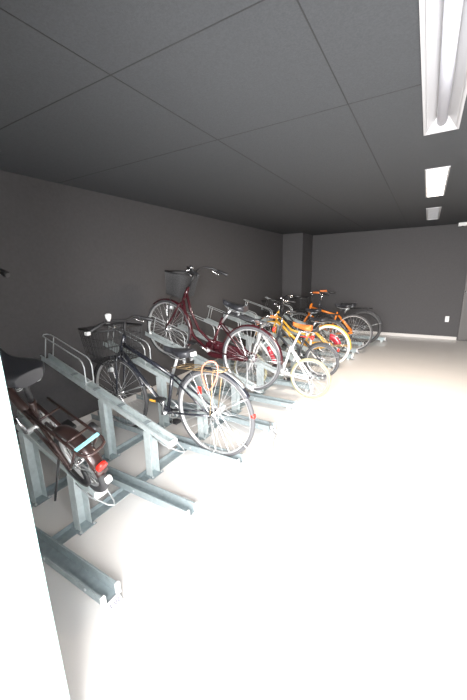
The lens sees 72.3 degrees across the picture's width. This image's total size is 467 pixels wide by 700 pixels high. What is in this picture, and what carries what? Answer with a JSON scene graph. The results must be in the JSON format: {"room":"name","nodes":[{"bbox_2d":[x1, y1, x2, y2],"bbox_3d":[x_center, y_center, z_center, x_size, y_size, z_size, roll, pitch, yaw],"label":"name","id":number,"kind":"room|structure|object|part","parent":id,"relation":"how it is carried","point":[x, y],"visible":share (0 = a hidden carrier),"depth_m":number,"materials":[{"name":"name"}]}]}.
{"room":"bicycle parking room","nodes":[
{"label":"bicycle parking room","id":0,"kind":"room"},
{"bbox_2d":[0,170,282,444],"bbox_3d":[-0.427,-0.906,4.937,0.120,2.340,7.590,7,16,30],"label":"wall","id":1,"kind":"structure","parent":0,"point":[73,257],"depth_m":3.27,"materials":[{"name":"grey paint"}]},
{"bbox_2d":[18,333,276,450],"bbox_3d":[-0.551,0.295,4.832,0.012,0.062,6.730,7,16,30],"label":"baseboard","id":2,"kind":"structure","parent":1,"relation":"attached to","point":[88,417],"depth_m":3.73,"materials":[{"name":"grey plastic"}]},
{"bbox_2d":[0,331,466,699],"bbox_3d":[1.628,0.521,4.030,4.810,0.100,7.590,7,16,30],"label":"floor","id":3,"kind":"structure","parent":0,"point":[332,565],"depth_m":1.69,"materials":[{"name":"white concrete"}]},
{"bbox_2d":[0,358,69,699],"bbox_3d":[-1.395,0.191,1.266,2.094,1.995,0.012,7,16,30],"label":"wall","id":4,"kind":"structure","parent":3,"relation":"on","point":[30,654],"depth_m":0.88,"materials":[{"name":"white paint"}]},
{"bbox_2d":[13,409,114,535],"bbox_3d":[-1.289,0.530,2.008,1.537,0.972,0.110,7,16,30],"label":"bicycle rack","id":5,"kind":"object","parent":3,"relation":"on","point":[30,444],"visible":0.53,"depth_m":1.93,"materials":[{"name":"metal"}]},
{"bbox_3d":[-1.301,0.754,2.074,0.064,0.505,0.076,7,16,30],"label":"post","id":6,"kind":"part","parent":5,"relation":"part of","materials":[{"name":"metal"}]},
{"bbox_3d":[-1.297,0.997,2.134,0.100,0.005,0.110,7,16,30],"label":"foot plate","id":7,"kind":"part","parent":5,"relation":"part of","materials":[{"name":"metal"}]},
{"bbox_2d":[0,268,112,500],"bbox_3d":[-1.160,0.225,1.631,1.220,1.297,0.628,3,14,18],"label":"bicycle","id":8,"kind":"object","parent":5,"relation":"on","point":[19,372],"visible":0.88,"depth_m":1.55,"materials":[{"name":"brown metal"}]},
{"bbox_3d":[-1.128,0.401,1.701,0.042,0.122,0.033,25,40,24],"label":"crank arm","id":9,"kind":"part","parent":8,"relation":"part of","materials":[{"name":"silver metal"}]},
{"bbox_3d":[-1.038,0.213,1.611,0.028,0.220,0.030,25,40,24],"label":"seat post","id":10,"kind":"part","parent":8,"relation":"part of","materials":[{"name":"grey plastic"}]},
{"bbox_3d":[-1.068,0.311,1.698,0.714,0.336,0.131,25,40,24],"label":"frame","id":11,"kind":"part","parent":8,"relation":"part of","materials":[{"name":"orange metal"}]},
{"bbox_3d":[-0.597,0.617,1.526,0.022,0.035,0.032,25,40,24],"label":"tail plate","id":12,"kind":"part","parent":8,"relation":"part of","materials":[{"name":"white plastic"}]},
{"bbox_3d":[-0.895,0.873,1.857,0.064,0.358,0.076,7,16,30],"label":"post","id":13,"kind":"part","parent":5,"relation":"part of","materials":[{"name":"metal"}]},
{"bbox_3d":[-0.892,1.044,1.899,0.100,0.005,0.110,7,16,30],"label":"foot plate","id":14,"kind":"part","parent":5,"relation":"part of","materials":[{"name":"metal"}]},
{"bbox_3d":[-0.731,0.766,1.729,0.249,0.082,0.107,7,16,30],"label":"rod","id":15,"kind":"part","parent":5,"relation":"part of","materials":[{"name":"silver metal"}]},
{"bbox_2d":[35,526,122,614],"bbox_3d":[-1.276,1.026,1.853,1.761,0.089,0.098,7,16,30],"label":"rail","id":16,"kind":"object","parent":3,"relation":"on","point":[88,578],"visible":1,"depth_m":1.55,"materials":[{"name":"metal"}]},
{"bbox_2d":[40,334,184,478],"bbox_3d":[-0.995,0.405,2.492,1.537,0.972,0.110,7,16,30],"label":"bicycle rack","id":17,"kind":"object","parent":3,"relation":"on","point":[153,432],"visible":1,"depth_m":2.48,"materials":[{"name":"metal"}]},
{"bbox_3d":[-1.007,0.629,2.557,0.064,0.505,0.076,7,16,30],"label":"post","id":18,"kind":"part","parent":17,"relation":"part of","materials":[{"name":"metal"}]},
{"bbox_3d":[-1.002,0.872,2.617,0.100,0.005,0.110,7,16,30],"label":"foot plate","id":19,"kind":"part","parent":17,"relation":"part of","materials":[{"name":"metal"}]},
{"bbox_3d":[-0.600,0.748,2.340,0.064,0.358,0.076,7,16,30],"label":"post","id":20,"kind":"part","parent":17,"relation":"part of","materials":[{"name":"metal"}]},
{"bbox_3d":[-0.598,0.919,2.383,0.100,0.005,0.110,7,16,30],"label":"foot plate","id":21,"kind":"part","parent":17,"relation":"part of","materials":[{"name":"metal"}]},
{"bbox_3d":[-0.436,0.641,2.213,0.249,0.082,0.107,7,16,30],"label":"rod","id":22,"kind":"part","parent":17,"relation":"part of","materials":[{"name":"silver metal"}]},
{"bbox_2d":[39,449,199,523],"bbox_3d":[-0.977,0.899,2.345,1.761,0.089,0.098,7,16,30],"label":"rail","id":23,"kind":"object","parent":3,"relation":"on","point":[185,508],"visible":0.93,"depth_m":2.08,"materials":[{"name":"metal"}]},
{"bbox_2d":[29,359,271,506],"bbox_3d":[-0.338,0.576,3.725,0.070,0.032,4.780,7,16,30],"label":"beam","id":24,"kind":"structure","parent":3,"relation":"on","point":[62,482],"depth_m":2.74,"materials":[{"name":"metal"}]},
{"bbox_2d":[103,323,231,439],"bbox_3d":[-0.672,0.267,3.021,1.537,0.972,0.110,7,16,30],"label":"bicycle rack","id":25,"kind":"object","parent":3,"relation":"on","point":[162,378],"visible":0.62,"depth_m":3.01,"materials":[{"name":"metal"}]},
{"bbox_3d":[-0.684,0.492,3.087,0.064,0.505,0.076,7,16,30],"label":"post","id":26,"kind":"part","parent":25,"relation":"part of","materials":[{"name":"metal"}]},
{"bbox_3d":[-0.278,0.611,2.870,0.064,0.358,0.076,7,16,30],"label":"post","id":27,"kind":"part","parent":25,"relation":"part of","materials":[{"name":"metal"}]},
{"bbox_3d":[-0.275,0.782,2.913,0.100,0.005,0.110,7,16,30],"label":"foot plate","id":28,"kind":"part","parent":25,"relation":"part of","materials":[{"name":"metal"}]},
{"bbox_2d":[91,411,246,469],"bbox_3d":[-0.669,0.768,2.849,1.761,0.089,0.098,7,16,30],"label":"rail","id":29,"kind":"object","parent":3,"relation":"on","point":[238,460],"visible":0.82,"depth_m":2.62,"materials":[{"name":"metal"}]},
{"bbox_2d":[78,313,255,455],"bbox_3d":[-0.632,0.252,2.654,1.770,1.125,0.571,5,15,30],"label":"bicycle","id":30,"kind":"object","parent":29,"relation":"on","point":[121,356],"visible":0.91,"depth_m":2.62,"materials":[{"name":"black metal"}]},
{"bbox_2d":[78,322,142,365],"bbox_3d":[-1.095,-0.067,2.893,0.348,0.314,0.427,10,18,38],"label":"basket","id":31,"kind":"object","parent":30,"relation":"on","point":[122,357],"depth_m":2.83,"materials":[{"name":"black metal"}]},
{"bbox_3d":[-0.941,-0.189,2.767,0.036,0.133,0.025,7,16,30],"label":"stem","id":32,"kind":"part","parent":30,"relation":"part of","materials":[{"name":"grey metal"}]},
{"bbox_3d":[-0.581,0.460,2.626,0.022,0.165,0.060,-12,17,-37],"label":"crank arm","id":33,"kind":"part","parent":30,"relation":"part of","materials":[{"name":"silver metal"}]},
{"bbox_3d":[-0.590,0.218,2.659,1.006,0.660,0.121,5,15,30],"label":"frame","id":34,"kind":"part","parent":30,"relation":"part of","materials":[{"name":"grey paint"}]},
{"bbox_3d":[-0.469,0.126,2.561,0.087,0.150,0.025,5,15,30],"label":"seat post","id":35,"kind":"part","parent":30,"relation":"part of","materials":[{"name":"silver metal"}]},
{"bbox_3d":[-0.317,0.522,2.623,0.508,0.194,0.009,5,15,30],"label":"chain","id":36,"kind":"part","parent":30,"relation":"part of","materials":[{"name":"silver metal"}]},
{"bbox_2d":[201,360,218,390],"bbox_3d":[-0.174,0.185,2.295,0.145,0.232,0.051,7,16,30],"label":"lock","id":37,"kind":"object","parent":30,"relation":"hanging from","point":[210,360],"visible":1,"depth_m":2.27,"materials":[{"name":"brown"}]},
{"bbox_2d":[210,416,276,458],"bbox_3d":[0.194,0.608,2.521,0.666,0.293,0.375,-13,18,-40],"label":"kickstand","id":38,"kind":"object","parent":30,"relation":"attached to","point":[210,416],"visible":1,"depth_m":2.35,"materials":[{"name":"silver metal"}]},
{"bbox_2d":[52,365,298,543],"bbox_3d":[0.058,0.622,3.496,0.070,0.032,4.780,7,16,30],"label":"beam","id":39,"kind":"structure","parent":3,"relation":"on","point":[65,534],"depth_m":2.14,"materials":[{"name":"metal"}]},
{"bbox_2d":[145,316,262,413],"bbox_3d":[-0.372,0.140,3.513,1.537,0.972,0.110,7,16,30],"label":"bicycle rack","id":40,"kind":"object","parent":3,"relation":"on","point":[198,359],"visible":0.66,"depth_m":3.49,"materials":[{"name":"metal"}]},
{"bbox_3d":[-0.384,0.365,3.579,0.064,0.505,0.076,7,16,30],"label":"post","id":41,"kind":"part","parent":40,"relation":"part of","materials":[{"name":"metal"}]},
{"bbox_2d":[147,265,283,389],"bbox_3d":[-0.262,-0.254,3.380,0.546,1.238,1.666,-14,19,-42],"label":"bicycle","id":42,"kind":"object","parent":40,"relation":"on","point":[214,348],"visible":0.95,"depth_m":3.33,"materials":[{"name":"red metal"}]},
{"bbox_2d":[165,270,197,328],"bbox_3d":[-0.583,-0.553,3.540,0.321,0.646,0.298,7,16,30],"label":"basket","id":43,"kind":"object","parent":42,"relation":"on","point":[185,291],"depth_m":3.44,"materials":[{"name":"grey metal"}]},
{"bbox_3d":[-0.436,-0.725,3.328,0.083,0.188,0.025,20,22,26],"label":"stem","id":44,"kind":"part","parent":42,"relation":"part of","materials":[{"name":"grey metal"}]},
{"bbox_3d":[-0.186,-0.257,3.297,0.931,0.598,0.121,20,22,26],"label":"frame","id":45,"kind":"part","parent":42,"relation":"part of","materials":[{"name":"red paint"}]},
{"bbox_3d":[0.022,0.484,3.362,0.064,0.358,0.076,7,16,30],"label":"post","id":46,"kind":"part","parent":40,"relation":"part of","materials":[{"name":"metal"}]},
{"bbox_2d":[136,392,277,434],"bbox_3d":[-0.364,0.638,3.350,1.761,0.089,0.098,7,16,30],"label":"rail","id":47,"kind":"object","parent":3,"relation":"on","point":[259,424],"visible":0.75,"depth_m":3.11,"materials":[{"name":"metal"}]},
{"bbox_2d":[177,312,284,394],"bbox_3d":[-0.072,0.013,4.005,1.537,0.972,0.110,7,16,30],"label":"bicycle rack","id":48,"kind":"object","parent":3,"relation":"on","point":[260,369],"visible":0.46,"depth_m":3.89,"materials":[{"name":"metal"}]},
{"bbox_3d":[-0.084,0.237,4.071,0.064,0.505,0.076,7,16,30],"label":"post","id":49,"kind":"part","parent":48,"relation":"part of","materials":[{"name":"metal"}]},
{"bbox_3d":[0.322,0.356,3.854,0.064,0.358,0.076,7,16,30],"label":"post","id":50,"kind":"part","parent":48,"relation":"part of","materials":[{"name":"metal"}]},
{"bbox_2d":[169,381,298,410],"bbox_3d":[-0.075,0.515,3.825,1.761,0.089,0.098,7,16,30],"label":"rail","id":51,"kind":"object","parent":3,"relation":"on","point":[288,404],"visible":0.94,"depth_m":3.57,"materials":[{"name":"metal"}]},
{"bbox_2d":[204,305,296,378],"bbox_3d":[0.232,-0.117,4.505,1.537,0.972,0.110,7,16,30],"label":"slope","id":52,"kind":"object","parent":3,"relation":"on","point":[291,357],"visible":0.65,"depth_m":4.52,"materials":[{"name":"metal"}]},
{"bbox_3d":[0.221,0.108,4.571,0.064,0.505,0.076,7,16,30],"label":"post","id":53,"kind":"part","parent":52,"relation":"part of","materials":[{"name":"metal"}]},
{"bbox_2d":[223,310,310,368],"bbox_3d":[0.512,-0.235,4.964,1.537,0.972,0.110,7,16,30],"label":"slope","id":54,"kind":"object","parent":3,"relation":"on","point":[304,348],"visible":0.3,"depth_m":4.96,"materials":[{"name":"metal"}]},
{"bbox_3d":[0.500,-0.011,5.029,0.064,0.505,0.076,7,16,30],"label":"post","id":55,"kind":"part","parent":54,"relation":"part of","materials":[{"name":"metal"}]},
{"bbox_3d":[0.906,0.108,4.813,0.064,0.358,0.076,7,16,30],"label":"post","id":56,"kind":"part","parent":54,"relation":"part of","materials":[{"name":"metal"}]},
{"bbox_2d":[216,358,325,379],"bbox_3d":[0.489,0.276,4.750,1.761,0.089,0.098,7,16,30],"label":"rail","id":57,"kind":"object","parent":3,"relation":"on","point":[220,361],"visible":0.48,"depth_m":4.79,"materials":[{"name":"metal"}]},
{"bbox_2d":[255,310,339,376],"bbox_3d":[0.819,-0.086,4.391,0.487,0.866,1.197,-13,18,-40],"label":"bicycle","id":58,"kind":"object","parent":57,"relation":"on","point":[331,348],"visible":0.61,"depth_m":4.30,"materials":[{"name":"silver metal"}]},
{"bbox_3d":[0.897,-0.096,4.370,0.644,0.440,0.122,7,16,30],"label":"frame","id":59,"kind":"part","parent":58,"relation":"part of","materials":[{"name":"grey paint"}]},
{"bbox_2d":[233,371,315,391],"bbox_3d":[0.240,0.382,4.342,1.761,0.089,0.098,7,16,30],"label":"rail","id":60,"kind":"object","parent":3,"relation":"on","point":[278,381],"visible":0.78,"depth_m":4.08,"materials":[{"name":"metal"}]},
{"bbox_2d":[240,299,319,356],"bbox_3d":[0.801,-0.358,5.439,1.537,0.972,0.110,7,16,30],"label":"slope","id":61,"kind":"object","parent":3,"relation":"on","point":[245,313],"visible":0.44,"depth_m":5.50,"materials":[{"name":"metal"}]},
{"bbox_3d":[0.790,-0.134,5.505,0.064,0.505,0.076,7,16,30],"label":"post","id":62,"kind":"part","parent":61,"relation":"part of","materials":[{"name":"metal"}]},
{"bbox_2d":[234,315,330,397],"bbox_3d":[0.507,0.082,3.799,0.521,0.916,1.192,-13,18,-39],"label":"bicycle","id":63,"kind":"object","parent":3,"relation":"on","point":[307,328],"visible":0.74,"depth_m":3.73,"materials":[{"name":"silver metal"}]},
{"bbox_2d":[267,346,276,360],"bbox_3d":[0.459,0.051,3.845,0.133,0.202,0.053,7,16,30],"label":"bottle","id":64,"kind":"object","parent":63,"relation":"on","point":[269,348],"depth_m":3.83,"materials":[{"name":"red paint"}]},
{"bbox_3d":[0.587,0.032,3.788,0.687,0.556,0.126,7,16,30],"label":"frame","id":65,"kind":"part","parent":63,"relation":"part of","materials":[{"name":"white paint"}]},
{"bbox_3d":[0.715,-0.106,3.675,0.127,0.240,0.025,7,16,30],"label":"seat post","id":66,"kind":"part","parent":63,"relation":"part of","materials":[{"name":"white metal"}]},
{"bbox_2d":[257,353,334,367],"bbox_3d":[0.794,0.146,5.251,1.761,0.089,0.098,7,16,30],"label":"rail","id":67,"kind":"object","parent":3,"relation":"on","point":[284,358],"visible":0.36,"depth_m":4.90,"materials":[{"name":"metal"}]},
{"bbox_2d":[255,300,350,364],"bbox_3d":[1.039,-0.276,4.992,1.557,0.941,0.550,7,16,30],"label":"bicycle","id":68,"kind":"object","parent":67,"relation":"on","point":[333,338],"visible":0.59,"depth_m":4.83,"materials":[{"name":"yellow metal"}]},
{"bbox_3d":[1.056,-0.306,4.974,0.886,0.541,0.125,7,16,30],"label":"frame","id":69,"kind":"part","parent":68,"relation":"part of","materials":[{"name":"orange paint"}]},
{"bbox_2d":[261,297,342,350],"bbox_3d":[1.215,-0.464,5.832,1.537,0.972,0.110,7,16,30],"label":"slope","id":70,"kind":"object","parent":3,"relation":"on","point":[285,316],"visible":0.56,"depth_m":5.83,"materials":[{"name":"metal"}]},
{"bbox_2d":[260,346,354,359],"bbox_3d":[1.233,0.030,5.685,1.761,0.089,0.098,7,16,30],"label":"rail","id":71,"kind":"object","parent":3,"relation":"on","point":[349,356],"visible":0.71,"depth_m":5.42,"materials":[{"name":"metal"}]},
{"bbox_2d":[261,295,347,352],"bbox_3d":[1.172,-0.448,5.598,1.625,0.982,0.550,7,16,30],"label":"bicycle","id":72,"kind":"object","parent":71,"relation":"on","point":[268,305],"visible":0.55,"depth_m":5.50,"materials":[{"name":"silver metal"}]},
{"bbox_2d":[261,299,282,313],"bbox_3d":[0.706,-0.793,5.793,0.289,0.231,0.347,7,16,30],"label":"basket","id":73,"kind":"object","parent":72,"relation":"on","point":[268,305],"depth_m":5.72,"materials":[{"name":"black metal"}]},
{"bbox_3d":[1.223,-0.481,5.559,0.904,0.548,0.121,7,16,30],"label":"frame","id":74,"kind":"part","parent":72,"relation":"part of","materials":[{"name":"grey paint"}]},
{"bbox_2d":[269,342,359,353],"bbox_3d":[1.457,-0.065,6.051,1.761,0.089,0.098,7,16,30],"label":"rail","id":75,"kind":"object","parent":3,"relation":"on","point":[353,350],"visible":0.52,"depth_m":5.67,"materials":[{"name":"metal"}]},
{"bbox_2d":[283,290,372,349],"bbox_3d":[1.668,-0.543,5.799,1.630,1.048,0.548,7,16,30],"label":"bicycle","id":76,"kind":"object","parent":75,"relation":"on","point":[301,306],"visible":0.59,"depth_m":5.69,"materials":[{"name":"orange metal"}]},
{"bbox_2d":[291,297,309,310],"bbox_3d":[1.248,-0.871,5.970,0.269,0.232,0.308,7,16,30],"label":"basket","id":77,"kind":"object","parent":76,"relation":"on","point":[301,306],"depth_m":5.95,"materials":[{"name":"grey plastic"}]},
{"bbox_3d":[1.740,-0.540,5.756,0.829,0.551,0.127,7,16,30],"label":"frame","id":78,"kind":"part","parent":76,"relation":"part of","materials":[{"name":"orange paint"}]},
{"bbox_2d":[282,335,364,345],"bbox_3d":[1.772,-0.199,6.569,1.761,0.089,0.098,7,16,30],"label":"rail","id":79,"kind":"object","parent":3,"relation":"on","point":[352,342],"visible":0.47,"depth_m":6.21,"materials":[{"name":"metal"}]},
{"bbox_2d":[296,292,381,343],"bbox_3d":[2.029,-0.640,6.298,1.665,0.982,0.550,7,16,30],"label":"bicycle","id":80,"kind":"object","parent":79,"relation":"on","point":[367,312],"visible":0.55,"depth_m":6.10,"materials":[{"name":"grey metal"}]},
{"bbox_3d":[2.080,-0.672,6.258,0.903,0.548,0.121,7,16,30],"label":"frame","id":81,"kind":"part","parent":80,"relation":"part of","materials":[{"name":"grey paint"}]},
{"bbox_2d":[306,332,386,341],"bbox_3d":[2.357,-0.298,6.918,1.761,0.089,0.098,7,16,30],"label":"rail","id":82,"kind":"object","parent":3,"relation":"on","point":[381,339],"visible":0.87,"depth_m":6.64,"materials":[{"name":"metal"}]},
{"bbox_2d":[0,0,466,234],"bbox_3d":[1.553,-1.743,3.442,4.610,0.100,7.470,7,16,30],"label":"ceiling","id":83,"kind":"structure","parent":0,"point":[263,65],"depth_m":1.59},
{"bbox_2d":[0,0,420,229],"bbox_3d":[1.554,-1.698,3.453,4.610,0.012,7.470,7,16,30],"label":"trim","id":84,"kind":"structure","parent":83,"relation":"attached to","point":[261,0],"depth_m":1.38,"materials":[{"name":"grey"}]},
{"bbox_2d":[426,207,440,219],"bbox_3d":[3.054,-2.105,4.880,0.179,0.064,1.274,7,16,30],"label":"ceiling light","id":85,"kind":"object","parent":83,"relation":"attached to","point":[431,213],"visible":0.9,"depth_m":4.85,"materials":[{"name":"grey plastic"}]},
{"bbox_2d":[425,166,450,197],"bbox_3d":[1.985,-1.651,3.124,0.179,0.064,1.244,7,16,30],"label":"ceiling light","id":86,"kind":"object","parent":83,"relation":"attached to","point":[436,179],"visible":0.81,"depth_m":3.02,"materials":[{"name":"grey plastic"}]},
{"bbox_2d":[419,0,466,135],"bbox_3d":[0.922,-1.204,1.381,0.179,0.072,1.264,7,16,30],"label":"ceiling light","id":87,"kind":"object","parent":83,"relation":"attached to","point":[443,23],"visible":1,"depth_m":1.31,"materials":[{"name":"grey"}]},
{"bbox_2d":[458,222,466,226],"bbox_3d":[4.248,-2.321,5.924,0.130,0.080,0.093,7,16,30],"label":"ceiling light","id":88,"kind":"object","parent":83,"relation":"attached to","point":[461,224],"visible":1,"depth_m":5.89,"materials":[{"name":"white plastic"}]},
{"bbox_2d":[282,233,312,330],"bbox_3d":[1.508,-1.554,7.566,0.460,2.260,0.720,7,16,30],"label":"wall pillar","id":89,"kind":"structure","parent":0,"point":[297,247],"depth_m":7.22,"materials":[{"name":"grey paint"}]},
{"bbox_2d":[311,224,466,340],"bbox_3d":[3.507,-1.474,6.872,4.610,2.340,0.120,7,16,30],"label":"wall","id":90,"kind":"structure","parent":0,"point":[414,278],"depth_m":6.81,"materials":[{"name":"grey paint"}]},
{"bbox_2d":[326,328,456,339],"bbox_3d":[3.221,-0.386,7.249,3.040,0.062,0.012,7,16,30],"label":"baseboard","id":91,"kind":"structure","parent":90,"relation":"attached to","point":[363,332],"depth_m":6.89,"materials":[{"name":"grey plastic"}]},
{"bbox_2d":[457,275,466,340],"bbox_3d":[4.888,-1.161,5.980,0.910,2.090,0.098,7,16,30],"label":"door","id":92,"kind":"structure","parent":90,"relation":"in","point":[462,332],"depth_m":6.34,"materials":[{"name":"grey"}]},
{"label":"outside","id":93,"kind":"structure","parent":0,"visible":0},
{"bbox_2d":[0,684,12,699],"bbox_3d":[-3.450,2.962,-5.359,24.000,0.130,14.280,7,16,30],"label":"ground","id":94,"kind":"structure","parent":93,"point":[4,695],"depth_m":1.15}
]}

